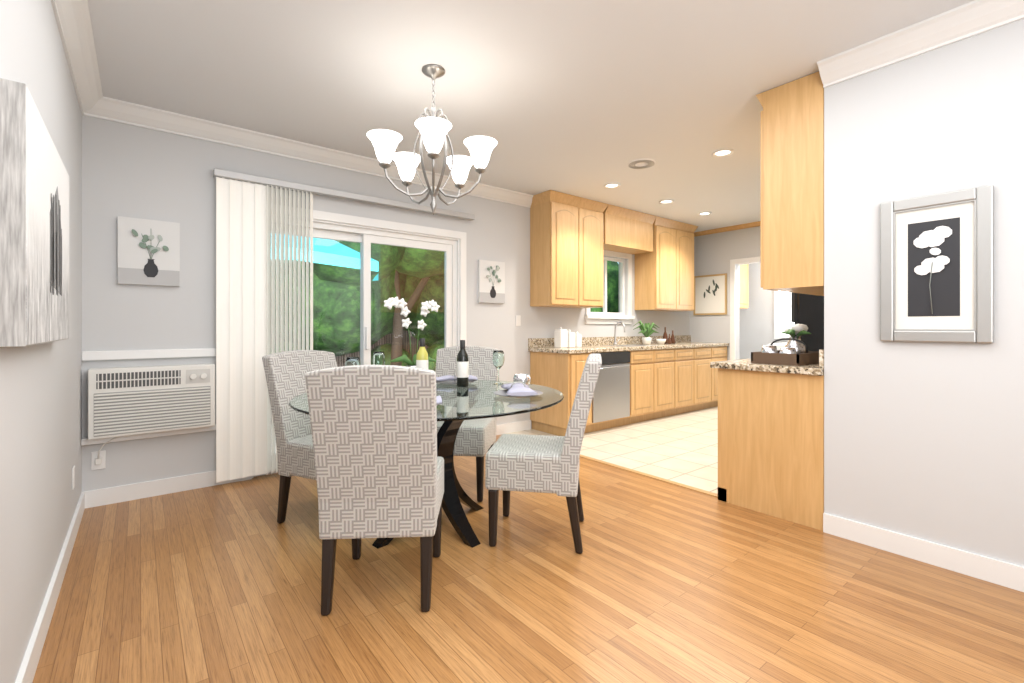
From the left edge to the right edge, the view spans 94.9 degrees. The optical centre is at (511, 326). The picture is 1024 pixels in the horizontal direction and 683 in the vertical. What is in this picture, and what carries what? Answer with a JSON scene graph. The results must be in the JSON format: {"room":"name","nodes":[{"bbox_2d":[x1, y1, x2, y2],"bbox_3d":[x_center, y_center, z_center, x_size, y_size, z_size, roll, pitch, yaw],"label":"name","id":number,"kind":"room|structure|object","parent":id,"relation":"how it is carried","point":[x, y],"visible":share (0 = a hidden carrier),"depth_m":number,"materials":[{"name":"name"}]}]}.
{"room":"dining room and kitchen","nodes":[
{"label":"dining room and kitchen","id":0,"kind":"room"},
{"bbox_2d":[0,0,81,682],"bbox_3d":[-1.118,-0.152,0.830,0.150,2.600,5.350,0,0,-38],"label":"wall","id":1,"kind":"structure","parent":0,"point":[40,420],"depth_m":1.72,"materials":[{"name":"white paint"}]},
{"bbox_2d":[0,78,68,346],"bbox_3d":[-1.602,-0.295,1.605,0.053,0.693,0.965,0,0,-38],"label":"picture","id":2,"kind":"object","parent":1,"relation":"attached to","point":[34,242],"visible":1,"depth_m":1.28,"materials":[{"name":"grey"}]},
{"bbox_2d":[15,491,86,682],"bbox_3d":[-1.100,1.095,0.940,0.015,0.105,5.200,0,0,-38],"label":"baseboard","id":3,"kind":"structure","parent":1,"relation":"attached to","point":[26,674],"depth_m":1.83,"materials":[{"name":"white wood"}]},
{"bbox_2d":[72,465,74,489],"bbox_3d":[-2.392,0.821,2.564,0.006,0.115,0.070,0,0,-38],"label":"outlet","id":4,"kind":"object","parent":1,"relation":"attached to","point":[73,477],"visible":1,"depth_m":2.54,"materials":[{"name":"white plastic"}]},
{"bbox_2d":[51,0,106,118],"bbox_3d":[-1.065,-1.397,0.968,0.105,0.110,5.200,0,0,-38],"label":"crown molding","id":5,"kind":"structure","parent":1,"relation":"attached to","point":[73,20],"depth_m":2.38,"materials":[{"name":"white wood"}]},
{"bbox_2d":[82,115,688,491],"bbox_3d":[0.543,-0.152,5.656,8.750,2.600,0.150,0,0,-38],"label":"wall","id":6,"kind":"structure","parent":0,"point":[131,171],"depth_m":3.33,"materials":[{"name":"white paint"}]},
{"bbox_2d":[91,437,117,469],"bbox_3d":[-2.604,0.805,3.024,0.157,0.216,0.064,0,0,-38],"label":"outlet","id":7,"kind":"object","parent":6,"relation":"attached to","point":[98,459],"visible":1,"depth_m":3.01,"materials":[{"name":"white plastic"}]},
{"bbox_2d":[81,348,215,445],"bbox_3d":[-2.425,0.448,3.179,0.720,0.590,0.045,0,0,-38],"label":"trim","id":8,"kind":"structure","parent":6,"relation":"attached to","point":[138,354],"depth_m":3.15,"materials":[{"name":"white wood"}]},
{"bbox_2d":[118,216,179,286],"bbox_3d":[-2.438,-0.502,3.163,0.330,0.440,0.053,0,0,-38],"label":"picture","id":9,"kind":"object","parent":6,"relation":"attached to","point":[148,252],"visible":0.98,"depth_m":3.15,"materials":[{"name":"white paper"}]},
{"bbox_2d":[88,363,214,439],"bbox_3d":[-2.389,0.482,3.149,0.670,0.438,0.134,0,0,-38],"label":"air conditioner","id":10,"kind":"object","parent":6,"relation":"attached to","point":[129,401],"visible":1,"depth_m":3.09,"materials":[{"name":"white plastic"}]},
{"bbox_2d":[87,470,240,507],"bbox_3d":[-2.360,1.095,3.250,0.850,0.105,0.015,0,0,-38],"label":"baseboard","id":11,"kind":"structure","parent":6,"relation":"attached to","point":[111,495],"depth_m":3.18,"materials":[{"name":"white wood"}]},
{"bbox_2d":[103,97,532,207],"bbox_3d":[-1.180,-1.397,4.128,3.610,0.110,0.105,0,0,-38],"label":"crown molding","id":12,"kind":"structure","parent":6,"relation":"attached to","point":[120,111],"depth_m":3.60,"materials":[{"name":"white"}]},
{"bbox_2d":[213,168,474,482],"bbox_3d":[-1.269,-0.007,4.055,2.220,2.240,0.108,0,0,-38],"label":"vertical blinds","id":13,"kind":"object","parent":6,"relation":"attached to","point":[245,292],"visible":0.83,"depth_m":3.52,"materials":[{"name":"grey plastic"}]},
{"bbox_2d":[241,204,465,480],"bbox_3d":[-1.254,0.098,4.141,1.990,2.100,0.051,0,0,-38],"label":"door frame","id":14,"kind":"structure","parent":6,"relation":"attached to","point":[364,223],"depth_m":4.45,"materials":[{"name":"white wood"}]},
{"bbox_2d":[253,217,456,476],"bbox_3d":[-1.296,0.141,4.193,1.820,2.015,0.118,0,0,-38],"label":"sliding door","id":15,"kind":"structure","parent":6,"relation":"in","point":[365,238],"depth_m":4.20,"materials":[{"name":"white"}]},
{"bbox_2d":[478,260,504,303],"bbox_3d":[-0.208,-0.472,4.930,0.330,0.440,0.053,0,0,-38],"label":"picture","id":16,"kind":"object","parent":6,"relation":"attached to","point":[491,281],"visible":1,"depth_m":4.91,"materials":[{"name":"white"}]},
{"bbox_2d":[496,420,530,434],"bbox_3d":[-0.131,1.095,5.016,0.858,0.105,0.015,0,0,-38],"label":"baseboard","id":17,"kind":"structure","parent":6,"relation":"attached to","point":[506,428],"depth_m":5.12,"materials":[{"name":"white"}]},
{"bbox_2d":[516,315,520,325],"bbox_3d":[0.067,-0.070,5.178,0.070,0.115,0.006,0,0,-38],"label":"light switch","id":18,"kind":"object","parent":6,"relation":"attached to","point":[518,320],"visible":1,"depth_m":5.18,"materials":[{"name":"white plastic"}]},
{"bbox_2d":[530,190,608,307],"bbox_3d":[0.656,-0.840,5.402,0.940,1.216,0.382,0,0,-38],"label":"upper cabinet","id":19,"kind":"object","parent":6,"relation":"attached to","point":[566,250],"visible":1,"depth_m":5.20,"materials":[{"name":"brown wood"}]},
{"bbox_2d":[584,250,634,323],"bbox_3d":[1.255,-0.517,6.150,0.940,0.950,0.140,0,0,-38],"label":"window","id":20,"kind":"structure","parent":6,"relation":"in","point":[604,317],"depth_m":6.23,"materials":[{"name":"white"}]},
{"bbox_2d":[528,335,690,345],"bbox_3d":[1.480,0.181,6.284,3.297,0.105,0.022,0,0,-38],"label":"backsplash","id":21,"kind":"structure","parent":6,"relation":"attached to","point":[678,338],"depth_m":6.03,"materials":[{"name":"beige stone"}]},
{"bbox_2d":[603,204,655,254],"bbox_3d":[1.396,-1.220,5.989,0.948,0.456,0.382,0,0,-38],"label":"window valance","id":22,"kind":"object","parent":6,"relation":"attached to","point":[628,231],"visible":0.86,"depth_m":5.87,"materials":[{"name":"brown wood"}]},
{"bbox_2d":[635,216,698,311],"bbox_3d":[2.168,-0.840,6.600,1.020,1.216,0.382,0,0,-38],"label":"upper cabinet","id":23,"kind":"object","parent":6,"relation":"attached to","point":[664,275],"visible":0.98,"depth_m":6.38,"materials":[{"name":"brown wood"}]},
{"bbox_2d":[32,434,1023,682],"bbox_3d":[0.152,1.198,1.932,3.510,0.100,5.500,0,0,-38],"label":"floor","id":24,"kind":"structure","parent":0,"point":[656,581],"depth_m":1.97,"materials":[{"name":"brown wood"}]},
{"bbox_2d":[262,350,336,522],"bbox_3d":[-1.101,0.647,2.850,0.598,1.001,0.488,0,0,27],"label":"dining chair","id":25,"kind":"object","parent":24,"relation":"on","point":[286,372],"visible":0.58,"depth_m":2.74,"materials":[{"name":"fabric"}]},
{"bbox_2d":[305,365,443,615],"bbox_3d":[-0.557,0.647,2.076,0.488,1.001,0.598,0,0,-3],"label":"dining chair","id":26,"kind":"object","parent":24,"relation":"on","point":[379,466],"visible":1,"depth_m":1.86,"materials":[{"name":"fabric"}]},
{"bbox_2d":[289,380,563,548],"bbox_3d":[-0.458,0.767,2.725,1.510,0.762,1.510,0,0,-38],"label":"dining table","id":27,"kind":"object","parent":24,"relation":"on","point":[475,399],"visible":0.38,"depth_m":2.56,"materials":[{"name":"black"}]},
{"bbox_2d":[345,357,360,365],"bbox_3d":[-0.841,0.273,2.485,0.082,0.225,0.082,0,0,-38],"label":"wine glass","id":28,"kind":"object","parent":27,"relation":"on","point":[350,361],"visible":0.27,"depth_m":2.46,"materials":[{"name":"clear glass"}]},
{"bbox_2d":[372,351,384,364],"bbox_3d":[-0.862,0.273,3.042,0.082,0.225,0.082,0,0,-38],"label":"wine glass","id":29,"kind":"object","parent":27,"relation":"on","point":[378,358],"visible":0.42,"depth_m":3.01,"materials":[{"name":"clear glass"}]},
{"bbox_2d":[384,297,439,366],"bbox_3d":[-0.728,0.092,3.227,0.409,0.586,0.250,0,0,-38],"label":"flowers","id":30,"kind":"object","parent":27,"relation":"on","point":[396,302],"visible":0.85,"depth_m":3.23,"materials":[{"name":"white plant"}]},
{"bbox_2d":[416,338,427,368],"bbox_3d":[-0.597,0.230,3.126,0.080,0.311,0.080,0,0,-38],"label":"wine bottle","id":31,"kind":"object","parent":27,"relation":"on","point":[422,358],"visible":0.71,"depth_m":3.10,"materials":[{"name":"yellow glass"}]},
{"bbox_2d":[436,395,441,405],"bbox_3d":[-0.489,0.346,2.226,0.344,0.078,0.280,0,0,-38],"label":"place setting","id":32,"kind":"object","parent":27,"relation":"on","point":[438,399],"visible":0.06,"depth_m":2.20,"materials":[{"name":"grey"}]},
{"bbox_2d":[436,372,477,384],"bbox_3d":[-0.392,0.346,3.221,0.345,0.079,0.294,0,0,-38],"label":"place setting","id":33,"kind":"object","parent":27,"relation":"on","point":[448,380],"visible":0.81,"depth_m":3.18,"materials":[{"name":"grey"}]},
{"bbox_2d":[457,340,468,386],"bbox_3d":[-0.320,0.234,3.051,0.078,0.301,0.078,0,0,-38],"label":"wine bottle","id":34,"kind":"object","parent":27,"relation":"on","point":[462,369],"visible":1,"depth_m":3.02,"materials":[{"name":"black glass"}]},
{"bbox_2d":[492,350,503,383],"bbox_3d":[-0.092,0.273,3.181,0.082,0.225,0.082,0,0,-38],"label":"wine glass","id":35,"kind":"object","parent":27,"relation":"on","point":[498,359],"visible":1,"depth_m":3.15,"materials":[{"name":"clear glass"}]},
{"bbox_2d":[494,381,542,397],"bbox_3d":[0.035,0.345,2.642,0.300,0.079,0.345,0,0,-38],"label":"place setting","id":36,"kind":"object","parent":27,"relation":"on","point":[518,389],"visible":1,"depth_m":2.54,"materials":[{"name":"grey"}]},
{"bbox_2d":[513,374,530,384],"bbox_3d":[0.065,0.347,3.063,0.116,0.075,0.116,0,0,-38],"label":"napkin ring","id":37,"kind":"object","parent":27,"relation":"on","point":[525,379],"visible":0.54,"depth_m":3.02,"materials":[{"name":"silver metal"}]},
{"bbox_2d":[435,346,498,501],"bbox_3d":[-0.371,0.647,3.378,0.488,1.001,0.598,0,0,8],"label":"dining chair","id":38,"kind":"object","parent":24,"relation":"on","point":[476,438],"visible":0.44,"depth_m":3.32,"materials":[{"name":"fabric"}]},
{"bbox_2d":[485,353,601,553],"bbox_3d":[0.192,0.647,2.615,0.598,1.001,0.488,0,0,10],"label":"dining chair","id":39,"kind":"object","parent":24,"relation":"on","point":[533,463],"visible":1,"depth_m":2.40,"materials":[{"name":"fabric"}]},
{"bbox_2d":[580,454,717,497],"bbox_3d":[0.850,1.145,3.877,0.050,0.006,1.820,0,0,-38],"label":"threshold","id":40,"kind":"object","parent":24,"relation":"on","point":[657,478],"depth_m":3.57,"materials":[{"name":"brown wood"}]},
{"bbox_2d":[88,0,973,231],"bbox_3d":[2.205,-1.502,3.559,8.750,0.100,5.500,0,0,-38],"label":"ceiling","id":41,"kind":"structure","parent":0,"point":[587,99],"depth_m":2.69,"materials":[{"name":"white paint"}]},
{"bbox_2d":[367,64,496,214],"bbox_3d":[-0.462,-1.042,2.666,0.702,0.820,0.696,0,0,-38],"label":"chandelier","id":42,"kind":"object","parent":41,"relation":"hanging from","point":[434,129],"visible":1,"depth_m":2.59,"materials":[{"name":"white glass"}]},
{"bbox_2d":[603,183,619,188],"bbox_3d":[1.021,-1.445,4.803,0.170,0.010,0.170,0,0,-38],"label":"recessed light","id":43,"kind":"object","parent":41,"relation":"in","point":[612,185],"visible":0.98,"depth_m":4.81,"materials":[{"name":"white"}]},
{"bbox_2d":[628,158,655,168],"bbox_3d":[1.147,-1.445,4.162,0.240,0.014,0.240,0,0,-38],"label":"ceiling vent","id":44,"kind":"object","parent":41,"relation":"in","point":[645,162],"visible":0.98,"depth_m":4.14,"materials":[{"name":"white metal"}]},
{"bbox_2d":[659,199,673,203],"bbox_3d":[1.783,-1.445,5.420,0.170,0.010,0.170,0,0,-38],"label":"recessed light","id":45,"kind":"object","parent":41,"relation":"in","point":[667,201],"visible":0.96,"depth_m":5.42,"materials":[{"name":"white"}]},
{"bbox_2d":[697,212,711,215],"bbox_3d":[2.454,-1.445,5.990,0.170,0.010,0.170,0,0,-38],"label":"recessed light","id":46,"kind":"object","parent":41,"relation":"in","point":[704,213],"visible":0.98,"depth_m":5.99,"materials":[{"name":"white"}]},
{"bbox_2d":[712,148,733,156],"bbox_3d":[1.750,-1.445,3.901,0.170,0.010,0.170,0,0,-38],"label":"recessed light","id":47,"kind":"object","parent":41,"relation":"in","point":[723,152],"visible":0.98,"depth_m":3.90,"materials":[{"name":"white"}]},
{"bbox_2d":[507,406,717,493],"bbox_3d":[2.900,1.198,5.508,5.240,0.100,3.310,0,0,-38],"label":"floor","id":48,"kind":"structure","parent":0,"point":[682,448],"depth_m":4.51,"materials":[{"name":"beige tile"}]},
{"bbox_2d":[528,350,595,435],"bbox_3d":[0.536,0.711,5.151,0.350,0.875,0.627,0,0,-38],"label":"base cabinet","id":49,"kind":"object","parent":48,"relation":"on","point":[562,373],"depth_m":4.98,"materials":[{"name":"brown wood"}]},
{"bbox_2d":[528,342,727,353],"bbox_3d":[1.669,0.253,6.045,3.297,0.040,0.632,0,0,-38],"label":"countertop","id":50,"kind":"structure","parent":49,"relation":"on","point":[631,345],"depth_m":5.41,"materials":[{"name":"beige stone"}]},
{"bbox_2d":[554,327,568,347],"bbox_3d":[0.550,0.117,5.285,0.110,0.231,0.110,0,0,-38],"label":"canister","id":51,"kind":"object","parent":50,"relation":"on","point":[564,338],"depth_m":5.25,"materials":[{"name":"white ceramic"}]},
{"bbox_2d":[569,330,576,346],"bbox_3d":[0.660,0.131,5.372,0.093,0.203,0.094,0,0,-38],"label":"canister","id":52,"kind":"object","parent":50,"relation":"on","point":[572,336],"depth_m":5.34,"materials":[{"name":"white ceramic"}]},
{"bbox_2d":[577,332,581,346],"bbox_3d":[0.754,0.144,5.447,0.079,0.178,0.079,0,0,-38],"label":"canister","id":53,"kind":"object","parent":50,"relation":"on","point":[579,337],"depth_m":5.41,"materials":[{"name":"white ceramic"}]},
{"bbox_2d":[633,321,658,344],"bbox_3d":[1.801,0.072,6.257,0.402,0.320,0.200,0,0,-38],"label":"potted plant","id":54,"kind":"object","parent":50,"relation":"on","point":[647,331],"visible":1,"depth_m":6.20,"materials":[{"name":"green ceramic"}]},
{"bbox_2d":[656,339,665,343],"bbox_3d":[2.011,0.197,6.340,0.130,0.070,0.128,0,0,-38],"label":"bowl","id":55,"kind":"object","parent":50,"relation":"on","point":[661,341],"depth_m":6.30,"materials":[{"name":"white ceramic"}]},
{"bbox_2d":[662,327,674,343],"bbox_3d":[2.185,0.116,6.522,0.253,0.232,0.180,0,0,-38],"label":"bottles","id":56,"kind":"object","parent":50,"relation":"on","point":[669,340],"depth_m":6.53,"materials":[{"name":"brown glass"}]},
{"bbox_2d":[596,350,631,430],"bbox_3d":[0.926,0.711,5.460,0.646,0.875,0.627,0,0,-38],"label":"dishwasher","id":57,"kind":"object","parent":48,"relation":"on","point":[614,382],"depth_m":5.25,"materials":[{"name":"silver metal"}]},
{"bbox_2d":[632,350,655,423],"bbox_3d":[1.358,0.711,5.802,0.456,0.875,0.627,0,0,-38],"label":"base cabinet","id":58,"kind":"object","parent":48,"relation":"on","point":[638,381],"depth_m":5.59,"materials":[{"name":"brown wood"}]},
{"bbox_2d":[656,346,675,418],"bbox_3d":[1.712,0.711,6.083,0.447,0.875,0.627,0,0,-38],"label":"base cabinet","id":59,"kind":"object","parent":48,"relation":"on","point":[666,356],"depth_m":5.87,"materials":[{"name":"brown wood"}]},
{"bbox_2d":[676,346,695,414],"bbox_3d":[2.062,0.711,6.360,0.447,0.875,0.627,0,0,-38],"label":"base cabinet","id":60,"kind":"object","parent":48,"relation":"on","point":[685,355],"depth_m":6.15,"materials":[{"name":"brown wood"}]},
{"bbox_2d":[696,346,711,409],"bbox_3d":[2.412,0.711,6.638,0.446,0.875,0.627,0,0,-38],"label":"base cabinet","id":61,"kind":"object","parent":48,"relation":"on","point":[703,353],"depth_m":6.42,"materials":[{"name":"brown wood"}]},
{"bbox_2d":[712,346,726,406],"bbox_3d":[2.773,0.711,6.924,0.475,0.875,0.627,0,0,-38],"label":"base cabinet","id":62,"kind":"object","parent":48,"relation":"on","point":[719,353],"depth_m":6.62,"materials":[{"name":"brown wood"}]},
{"bbox_2d":[718,369,823,530],"bbox_3d":[1.751,0.711,3.053,0.508,0.875,0.644,0,0,-38],"label":"base cabinet","id":63,"kind":"object","parent":48,"relation":"on","point":[771,439],"depth_m":2.85,"materials":[{"name":"brown wood"}]},
{"bbox_2d":[710,358,823,376],"bbox_3d":[2.123,0.253,3.353,1.535,0.040,0.652,0,0,-38],"label":"countertop","id":64,"kind":"structure","parent":63,"relation":"on","point":[810,370],"depth_m":2.86,"materials":[{"name":"beige stone"}]},
{"bbox_2d":[751,338,818,365],"bbox_3d":[1.794,0.151,3.055,0.420,0.161,0.280,0,0,-38],"label":"basket","id":65,"kind":"object","parent":64,"relation":"on","point":[806,358],"depth_m":2.93,"materials":[{"name":"brown wicker"}]},
{"bbox_2d":[768,343,786,349],"bbox_3d":[4.379,0.698,6.814,0.700,0.900,1.000,0,0,-38],"label":"washer","id":66,"kind":"object","parent":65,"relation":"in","point":[779,345],"visible":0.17,"depth_m":6.86,"materials":[{"name":"white"}]},
{"bbox_2d":[761,345,796,353],"bbox_3d":[1.694,0.170,2.989,0.099,0.100,0.222,0,0,-29],"label":"cups","id":67,"kind":"object","parent":65,"relation":"on","point":[769,349],"depth_m":3.00,"materials":[{"name":"white ceramic"}]},
{"bbox_2d":[781,324,810,353],"bbox_3d":[1.881,0.099,3.121,0.158,0.241,0.225,0,0,24],"label":"potted plant","id":68,"kind":"object","parent":65,"relation":"on","point":[796,331],"depth_m":3.08,"materials":[{"name":"white ceramic"}]},
{"bbox_2d":[791,293,823,351],"bbox_3d":[3.020,0.268,4.141,0.790,1.760,0.772,0,0,-38],"label":"refrigerator","id":69,"kind":"object","parent":48,"relation":"on","point":[807,310],"visible":0.06,"depth_m":4.06,"materials":[{"name":"black metal"}]},
{"bbox_2d":[689,226,759,359],"bbox_3d":[3.756,-0.152,6.167,0.120,2.600,3.040,0,0,-38],"label":"wall","id":70,"kind":"structure","parent":0,"point":[715,253],"depth_m":6.92,"materials":[{"name":"white paint"}]},
{"bbox_2d":[693,273,726,314],"bbox_3d":[2.966,-0.482,7.046,0.024,0.600,0.520,0,0,-38],"label":"picture","id":71,"kind":"object","parent":70,"relation":"attached to","point":[710,294],"visible":1,"depth_m":7.04,"materials":[{"name":"beige paper"}]},
{"bbox_2d":[693,221,759,236],"bbox_3d":[3.691,-1.422,6.116,0.045,0.060,3.040,0,0,-38],"label":"crown molding","id":72,"kind":"structure","parent":70,"relation":"attached to","point":[730,228],"depth_m":6.81,"materials":[{"name":"brown wood"}]},
{"bbox_2d":[730,256,759,359],"bbox_3d":[3.493,0.088,6.386,0.019,2.120,1.070,0,0,-38],"label":"door frame","id":73,"kind":"structure","parent":70,"relation":"attached to","point":[733,262],"depth_m":6.76,"materials":[{"name":"white"}]},
{"bbox_2d":[739,263,788,358],"bbox_3d":[4.916,-0.152,7.086,0.120,2.600,3.040,0,0,-38],"label":"wall","id":74,"kind":"structure","parent":0,"point":[756,325],"depth_m":7.96,"materials":[{"name":"white paint"}]},
{"bbox_2d":[739,264,748,308],"bbox_3d":[3.485,-0.727,7.659,0.850,0.850,0.359,0,0,-38],"label":"wall cabinet","id":75,"kind":"object","parent":74,"relation":"attached to","point":[744,286],"visible":0.21,"depth_m":7.68,"materials":[{"name":"brown wood"}]},
{"bbox_2d":[774,291,793,338],"bbox_3d":[4.716,-0.352,7.208,0.038,1.100,1.300,0,0,-38],"label":"window","id":76,"kind":"structure","parent":74,"relation":"in","point":[782,311],"depth_m":7.64,"materials":[{"name":"white"}]},
{"bbox_2d":[824,19,1023,566],"bbox_3d":[2.471,-0.152,1.831,0.120,2.600,2.160,0,0,-38],"label":"wall","id":77,"kind":"structure","parent":0,"point":[924,440],"depth_m":2.30,"materials":[{"name":"white paint"}]},
{"bbox_2d":[818,349,823,368],"bbox_3d":[2.333,0.180,3.117,1.500,0.105,0.022,0,0,-38],"label":"backsplash","id":78,"kind":"structure","parent":77,"relation":"attached to","point":[821,352],"depth_m":2.65,"materials":[{"name":"beige stone"}]},
{"bbox_2d":[817,0,1023,87],"bbox_3d":[2.383,-1.397,1.761,0.105,0.110,2.160,0,0,-38],"label":"crown molding","id":79,"kind":"structure","parent":77,"relation":"attached to","point":[951,26],"depth_m":2.27,"materials":[{"name":"white wood"}]},
{"bbox_2d":[823,513,1023,591],"bbox_3d":[2.418,1.095,1.789,0.015,0.105,2.160,0,0,-38],"label":"baseboard","id":80,"kind":"structure","parent":77,"relation":"attached to","point":[999,572],"depth_m":2.28,"materials":[{"name":"white wood"}]},
{"bbox_2d":[880,185,993,342],"bbox_3d":[2.030,-0.282,2.266,0.029,0.710,0.410,0,0,-38],"label":"framed picture","id":81,"kind":"object","parent":77,"relation":"attached to","point":[936,267],"visible":1,"depth_m":2.25,"materials":[{"name":"silver wood"}]},
{"bbox_3d":[3.914,-0.152,4.276,5.180,2.600,0.120,0,0,-38],"label":"wall","id":82,"kind":"structure","parent":0,"visible":0},
{"bbox_2d":[756,71,823,294],"bbox_3d":[1.838,-0.840,2.936,0.500,1.216,0.353,0,0,-38],"label":"upper cabinet","id":83,"kind":"object","parent":82,"relation":"attached to","point":[792,187],"depth_m":2.77,"materials":[{"name":"brown wood"}]},
{"label":"outside","id":84,"kind":"structure","parent":0,"visible":0},
{"bbox_3d":[-3.604,1.218,8.111,13.000,0.100,8.850,0,0,-38],"label":"ground","id":85,"kind":"structure","parent":84,"visible":0},
{"bbox_2d":[275,233,618,370],"bbox_3d":[-2.653,-1.234,7.108,11.244,4.816,5.212,0,0,-38],"label":"garden","id":86,"kind":"object","parent":85,"relation":"on","point":[612,286],"depth_m":7.09,"materials":[{"name":"green plant"}]}
]}

